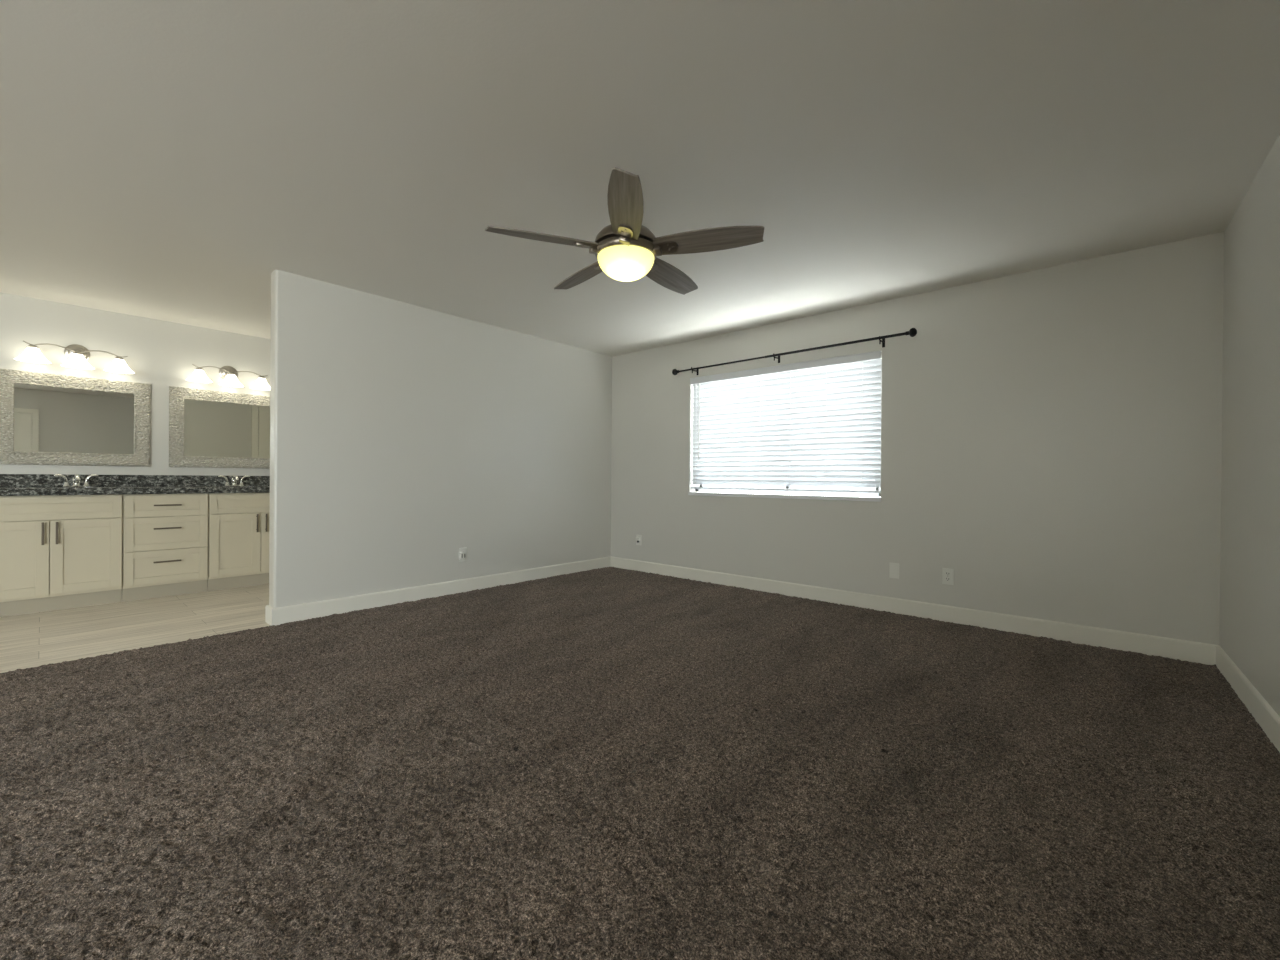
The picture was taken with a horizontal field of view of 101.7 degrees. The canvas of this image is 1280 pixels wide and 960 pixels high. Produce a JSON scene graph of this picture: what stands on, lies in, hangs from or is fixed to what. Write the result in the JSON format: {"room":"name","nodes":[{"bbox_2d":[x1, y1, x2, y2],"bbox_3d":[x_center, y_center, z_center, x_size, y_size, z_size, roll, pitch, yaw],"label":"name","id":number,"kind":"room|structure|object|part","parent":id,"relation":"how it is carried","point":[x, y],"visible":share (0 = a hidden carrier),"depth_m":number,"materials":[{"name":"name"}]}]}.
{"room":"empty bedroom","nodes":[
{"label":"empty bedroom","id":0,"kind":"room"},
{"bbox_2d":[0,292,270,475],"bbox_3d":[-5.612,-0.248,3.499,0.150,2.440,7.900,1,0,41],"label":"wall","id":1,"kind":"structure","parent":0,"point":[161,354],"depth_m":4.66,"materials":[{"name":"white paint"}]},
{"bbox_2d":[14,340,133,373],"bbox_3d":[-4.646,-1.034,4.311,0.226,0.207,0.676,1,0,41],"label":"vanity light","id":2,"kind":"object","parent":1,"relation":"attached to","point":[77,355],"visible":1,"depth_m":4.30,"materials":[{"name":"white glass"}]},
{"bbox_3d":[-4.792,-0.993,4.117,0.192,0.108,0.192,1,0,41],"label":"lamp shade","id":3,"kind":"part","parent":2,"relation":"part of","materials":[{"name":"white glass"}]},
{"bbox_3d":[-4.633,-0.985,4.300,0.192,0.108,0.192,1,0,41],"label":"lamp shade","id":4,"kind":"part","parent":2,"relation":"part of","materials":[{"name":"white glass"}]},
{"bbox_3d":[-4.474,-0.986,4.482,0.192,0.108,0.192,1,0,41],"label":"lamp shade","id":5,"kind":"part","parent":2,"relation":"part of","materials":[{"name":"white glass"}]},
{"bbox_2d":[0,369,150,466],"bbox_3d":[-4.720,-0.495,4.378,0.034,0.746,0.896,1,0,41],"label":"wall mirror","id":6,"kind":"object","parent":1,"relation":"attached to","point":[46,419],"visible":1,"depth_m":4.36,"materials":[{"name":"silver metal"}]},
{"bbox_3d":[-4.729,-0.495,4.386,0.006,0.546,0.696,1,0,41],"label":"glass","id":7,"kind":"part","parent":6,"relation":"part of","materials":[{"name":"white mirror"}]},
{"bbox_2d":[0,474,269,486],"bbox_3d":[-4.407,0.006,4.752,0.020,0.100,2.115,1,0,41],"label":"backsplash","id":8,"kind":"structure","parent":1,"relation":"attached to","point":[6,480],"depth_m":4.61,"materials":[{"name":"stone"}]},
{"bbox_2d":[169,386,269,468],"bbox_3d":[-4.048,-0.492,5.148,0.034,0.746,0.896,1,0,41],"label":"wall mirror","id":9,"kind":"object","parent":1,"relation":"attached to","point":[208,428],"visible":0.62,"depth_m":5.08,"materials":[{"name":"silver metal"}]},
{"bbox_3d":[-4.058,-0.492,5.156,0.006,0.546,0.696,1,0,41],"label":"glass","id":10,"kind":"part","parent":9,"relation":"part of","materials":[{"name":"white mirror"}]},
{"bbox_2d":[186,364,269,389],"bbox_3d":[-3.978,-1.022,5.075,0.226,0.207,0.676,1,0,41],"label":"vanity light","id":11,"kind":"object","parent":1,"relation":"attached to","point":[229,374],"visible":0.98,"depth_m":5.07,"materials":[{"name":"white glass"}]},
{"bbox_3d":[-4.125,-0.981,4.882,0.192,0.108,0.192,1,0,41],"label":"lamp shade","id":12,"kind":"part","parent":11,"relation":"part of","materials":[{"name":"white glass"}]},
{"bbox_3d":[-3.966,-0.972,5.064,0.192,0.108,0.192,1,0,41],"label":"lamp shade","id":13,"kind":"part","parent":11,"relation":"part of","materials":[{"name":"white glass"}]},
{"bbox_3d":[-3.807,-0.973,5.247,0.192,0.108,0.192,1,0,41],"label":"lamp shade","id":14,"kind":"part","parent":11,"relation":"part of","materials":[{"name":"white glass"}]},
{"bbox_2d":[269,270,611,607],"bbox_3d":[-1.467,-0.189,4.859,0.130,2.500,3.300,1,0,41],"label":"wall","id":15,"kind":"structure","parent":0,"point":[404,437],"depth_m":4.34,"materials":[{"name":"white paint"}]},
{"bbox_2d":[265,556,610,625],"bbox_3d":[-1.481,0.957,4.857,0.158,0.149,3.314,1,0,41],"label":"baseboard","id":16,"kind":"structure","parent":15,"relation":"attached to","point":[280,615],"depth_m":4.31,"materials":[{"name":"white paint"}]},
{"bbox_2d":[459,547,466,561],"bbox_3d":[-1.576,0.663,4.639,0.009,0.122,0.078,1,0,41],"label":"wall outlet","id":17,"kind":"object","parent":15,"relation":"attached to","point":[464,550],"visible":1,"depth_m":4.65,"materials":[{"name":"white plastic"}]},
{"bbox_2d":[459,552,464,559],"bbox_3d":[-1.572,0.669,4.611,0.033,0.066,0.046,1,0,41],"label":"plug adapter","id":18,"kind":"object","parent":17,"relation":"attached to","point":[461,554],"visible":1,"depth_m":4.60,"materials":[{"name":"white plastic"}]},
{"bbox_2d":[0,567,1279,959],"bbox_3d":[-2.452,1.020,1.699,7.300,0.088,9.350,1,0,41],"label":"floor","id":19,"kind":"structure","parent":0,"point":[609,763],"depth_m":1.74,"materials":[{"name":"carpet"}]},
{"bbox_2d":[0,494,122,616],"bbox_3d":[-4.598,0.545,4.060,0.650,0.866,0.770,1,0,41],"label":"base cabinet","id":20,"kind":"object","parent":19,"relation":"on","point":[58,552],"visible":0.99,"depth_m":3.91,"materials":[{"name":"beige paint"}]},
{"bbox_3d":[-4.511,0.574,3.729,0.020,0.548,0.379,1,0,41],"label":"door","id":21,"kind":"part","parent":20,"relation":"part of","materials":[{"name":"beige paint"}]},
{"bbox_3d":[-4.386,0.394,3.831,0.032,0.167,0.013,1,0,41],"label":"handle","id":22,"kind":"part","parent":20,"relation":"part of","materials":[{"name":"grey metal"}]},
{"bbox_3d":[-4.341,0.394,3.883,0.032,0.167,0.013,1,0,41],"label":"handle","id":23,"kind":"part","parent":20,"relation":"part of","materials":[{"name":"grey metal"}]},
{"bbox_3d":[-4.260,0.575,4.018,0.020,0.548,0.379,1,0,41],"label":"door","id":24,"kind":"part","parent":20,"relation":"part of","materials":[{"name":"beige paint"}]},
{"bbox_2d":[0,474,269,495],"bbox_3d":[-4.172,0.105,4.546,0.647,0.294,2.115,1,0,41],"label":"countertop","id":25,"kind":"structure","parent":20,"relation":"on","point":[10,484],"depth_m":4.44,"materials":[{"name":"stone"}]},
{"bbox_2d":[54,474,97,486],"bbox_3d":[-4.648,0.002,4.303,0.184,0.106,0.184,0,0,-4],"label":"faucet","id":26,"kind":"object","parent":25,"relation":"on","point":[76,479],"visible":1,"depth_m":4.29,"materials":[{"name":"silver metal"}]},
{"bbox_3d":[-4.708,0.004,4.249,0.044,0.101,0.092,1,0,41],"label":"handle","id":27,"kind":"part","parent":26,"relation":"part of","materials":[{"name":"silver metal"}]},
{"bbox_3d":[-4.615,0.005,4.273,0.162,0.101,0.054,1,0,41],"label":"spout","id":28,"kind":"part","parent":26,"relation":"part of","materials":[{"name":"silver metal"}]},
{"bbox_3d":[-4.603,0.005,4.369,0.044,0.101,0.091,1,0,41],"label":"handle","id":29,"kind":"part","parent":26,"relation":"part of","materials":[{"name":"silver metal"}]},
{"bbox_2d":[218,475,249,485],"bbox_3d":[-3.959,0.005,5.092,0.184,0.106,0.184,0,0,-4],"label":"faucet","id":30,"kind":"object","parent":25,"relation":"on","point":[234,479],"visible":1,"depth_m":5.08,"materials":[{"name":"silver metal"}]},
{"bbox_3d":[-4.019,0.007,5.039,0.044,0.101,0.092,1,0,41],"label":"handle","id":31,"kind":"part","parent":30,"relation":"part of","materials":[{"name":"silver metal"}]},
{"bbox_3d":[-3.926,0.008,5.063,0.162,0.101,0.054,1,0,41],"label":"spout","id":32,"kind":"part","parent":30,"relation":"part of","materials":[{"name":"silver metal"}]},
{"bbox_3d":[-3.914,0.008,5.159,0.044,0.101,0.091,1,0,41],"label":"handle","id":33,"kind":"part","parent":30,"relation":"part of","materials":[{"name":"silver metal"}]},
{"bbox_2d":[122,493,208,601],"bbox_3d":[-4.168,0.547,4.553,0.650,0.866,0.534,1,0,41],"label":"base cabinet","id":34,"kind":"object","parent":19,"relation":"on","point":[165,536],"visible":0.98,"depth_m":4.35,"materials":[{"name":"beige paint"}]},
{"bbox_3d":[-3.956,0.717,4.367,0.020,0.268,0.520,1,0,41],"label":"drawer","id":35,"kind":"part","parent":34,"relation":"part of","materials":[{"name":"beige paint"}]},
{"bbox_3d":[-3.954,0.443,4.366,0.020,0.272,0.520,1,0,41],"label":"drawer","id":36,"kind":"part","parent":34,"relation":"part of","materials":[{"name":"beige paint"}]},
{"bbox_3d":[-3.952,0.215,4.366,0.020,0.176,0.520,1,0,41],"label":"drawer","id":37,"kind":"part","parent":34,"relation":"part of","materials":[{"name":"beige paint"}]},
{"bbox_3d":[-3.939,0.677,4.347,0.032,0.013,0.173,1,0,41],"label":"handle","id":38,"kind":"part","parent":34,"relation":"part of","materials":[{"name":"grey metal"}]},
{"bbox_3d":[-3.936,0.401,4.346,0.032,0.013,0.173,1,0,41],"label":"handle","id":39,"kind":"part","parent":34,"relation":"part of","materials":[{"name":"grey metal"}]},
{"bbox_3d":[-3.935,0.209,4.346,0.032,0.013,0.173,1,0,41],"label":"handle","id":40,"kind":"part","parent":34,"relation":"part of","materials":[{"name":"grey metal"}]},
{"bbox_2d":[207,493,269,590],"bbox_3d":[-3.743,0.549,5.040,0.650,0.866,0.754,1,0,41],"label":"base cabinet","id":41,"kind":"object","parent":19,"relation":"on","point":[238,523],"visible":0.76,"depth_m":4.73,"materials":[{"name":"beige paint"}]},
{"bbox_3d":[-3.654,0.578,4.712,0.020,0.548,0.372,1,0,41],"label":"door","id":42,"kind":"part","parent":41,"relation":"part of","materials":[{"name":"beige paint"}]},
{"bbox_3d":[-3.531,0.398,4.811,0.032,0.167,0.013,1,0,41],"label":"handle","id":43,"kind":"part","parent":41,"relation":"part of","materials":[{"name":"grey metal"}]},
{"bbox_3d":[-3.407,0.579,4.995,0.020,0.548,0.370,1,0,41],"label":"door","id":44,"kind":"part","parent":41,"relation":"part of","materials":[{"name":"beige paint"}]},
{"bbox_2d":[0,0,1279,355],"bbox_3d":[-2.310,-1.485,1.685,7.590,0.100,9.600,1,0,41],"label":"ceiling","id":45,"kind":"structure","parent":0,"point":[160,159],"depth_m":2.20,"materials":[{"name":"white paint"}]},
{"bbox_2d":[485,167,763,294],"bbox_3d":[-0.057,-1.200,2.582,1.265,0.439,1.250,1,0,41],"label":"ceiling fan","id":46,"kind":"object","parent":45,"relation":"hanging from","point":[626,250],"visible":1,"depth_m":2.43,"materials":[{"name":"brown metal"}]},
{"bbox_3d":[-0.451,-1.122,2.412,0.510,0.007,0.151,0,14,-19],"label":"blade","id":47,"kind":"part","parent":46,"relation":"part of","materials":[{"name":"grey wood"}]},
{"bbox_3d":[-0.314,-1.123,2.868,0.151,0.007,0.510,-17,11,-36],"label":"blade","id":48,"kind":"part","parent":46,"relation":"part of","materials":[{"name":"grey wood"}]},
{"bbox_3d":[-0.059,-1.118,2.141,0.151,0.007,0.510,14,0,-1],"label":"blade","id":49,"kind":"part","parent":46,"relation":"part of","materials":[{"name":"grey wood"}]},
{"bbox_3d":[-0.069,-1.034,2.546,0.276,0.108,0.276,1,0,41],"label":"lamp shade","id":50,"kind":"part","parent":46,"relation":"part of","materials":[{"name":"beige glass"}]},
{"bbox_3d":[0.162,-1.119,2.878,0.151,0.007,0.510,-16,-9,33],"label":"blade","id":51,"kind":"part","parent":46,"relation":"part of","materials":[{"name":"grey wood"}]},
{"bbox_3d":[0.320,-1.116,2.429,0.510,0.007,0.151,1,-14,16],"label":"blade","id":52,"kind":"part","parent":46,"relation":"part of","materials":[{"name":"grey wood"}]},
{"bbox_2d":[611,231,1223,644],"bbox_3d":[1.524,-0.163,4.545,5.050,2.500,0.160,1,0,41],"label":"wall","id":53,"kind":"structure","parent":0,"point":[1051,437],"depth_m":3.56,"materials":[{"name":"white paint"}]},
{"bbox_2d":[636,535,640,545],"bbox_3d":[-0.021,0.665,5.764,0.070,0.115,0.030,1,0,41],"label":"phone jack","id":54,"kind":"object","parent":53,"relation":"attached to","point":[638,537],"visible":1,"depth_m":5.76,"materials":[{"name":"white plastic"}]},
{"bbox_2d":[688,383,881,501],"bbox_3d":[1.251,-0.434,4.772,1.855,1.194,0.169,1,0,41],"label":"window","id":55,"kind":"structure","parent":53,"relation":"attached to","point":[848,496],"depth_m":4.67,"materials":[{"name":"white plastic"}]},
{"bbox_3d":[0.995,-0.454,5.067,0.982,1.070,0.018,1,0,41],"label":"sash","id":56,"kind":"part","parent":55,"relation":"part of","materials":[{"name":"white plastic"}]},
{"bbox_3d":[1.232,0.147,4.757,1.855,0.032,0.124,1,0,41],"label":"sill","id":57,"kind":"part","parent":55,"relation":"part of","materials":[{"name":"white paint"}]},
{"bbox_3d":[1.655,-0.447,4.518,0.815,1.070,0.018,1,0,41],"label":"sash","id":58,"kind":"part","parent":55,"relation":"part of","materials":[{"name":"white plastic"}]},
{"bbox_2d":[690,350,881,494],"bbox_3d":[1.220,-0.456,4.736,1.835,1.142,0.079,1,0,41],"label":"window blind","id":59,"kind":"object","parent":53,"relation":"attached to","point":[816,423],"visible":1,"depth_m":4.63,"materials":[{"name":"white plastic"}]},
{"bbox_3d":[1.124,-0.429,4.832,0.012,1.086,0.061,1,0,41],"label":"ladder cord","id":60,"kind":"part","parent":59,"relation":"part of","materials":[{"name":"white fabric"}]},
{"bbox_3d":[1.223,0.087,4.746,1.827,0.020,0.048,1,0,41],"label":"rail","id":61,"kind":"part","parent":59,"relation":"part of","materials":[{"name":"white plastic"}]},
{"bbox_3d":[1.345,-0.427,4.638,0.012,1.086,0.061,1,0,41],"label":"ladder cord","id":62,"kind":"part","parent":59,"relation":"part of","materials":[{"name":"white fabric"}]},
{"bbox_3d":[1.571,-0.442,4.406,0.002,1.050,0.002,0,0,-34],"label":"lift cord","id":63,"kind":"part","parent":59,"relation":"part of","materials":[{"name":"white fabric"}]},
{"bbox_3d":[1.811,-0.422,4.232,0.012,1.086,0.061,1,0,41],"label":"ladder cord","id":64,"kind":"part","parent":59,"relation":"part of","materials":[{"name":"white fabric"}]},
{"bbox_2d":[672,328,916,374],"bbox_3d":[1.212,-1.096,4.632,2.274,0.093,0.125,1,0,41],"label":"curtain rod","id":65,"kind":"object","parent":53,"relation":"attached to","point":[912,332],"visible":1,"depth_m":4.37,"materials":[{"name":"black metal"}]},
{"bbox_2d":[889,563,898,578],"bbox_3d":[1.970,0.702,4.041,0.070,0.118,0.010,1,0,41],"label":"blank plate","id":66,"kind":"object","parent":53,"relation":"attached to","point":[893,567],"visible":1,"depth_m":4.04,"materials":[{"name":"white plastic"}]},
{"bbox_2d":[611,556,1217,664],"bbox_3d":[1.450,0.982,4.490,4.770,0.149,0.014,1,0,41],"label":"baseboard","id":67,"kind":"structure","parent":53,"relation":"attached to","point":[1184,650],"depth_m":3.72,"materials":[{"name":"white paint"}]},
{"bbox_2d":[942,568,953,584],"bbox_3d":[2.244,0.703,3.802,0.072,0.118,0.009,1,0,41],"label":"wall outlet","id":68,"kind":"object","parent":53,"relation":"attached to","point":[947,573],"visible":1,"depth_m":3.80,"materials":[{"name":"white plastic"}]},
{"bbox_2d":[1219,134,1279,716],"bbox_3d":[0.297,-0.155,-0.694,0.150,2.500,9.353,1,0,40],"label":"wall","id":69,"kind":"structure","parent":0,"point":[1250,472],"depth_m":2.38,"materials":[{"name":"white paint"}]},
{"bbox_2d":[1216,645,1279,752],"bbox_3d":[0.274,0.990,-0.579,0.014,0.149,9.201,1,0,40],"label":"baseboard","id":70,"kind":"structure","parent":69,"relation":"attached to","point":[1263,713],"depth_m":2.33,"materials":[{"name":"white paint"}]}
]}

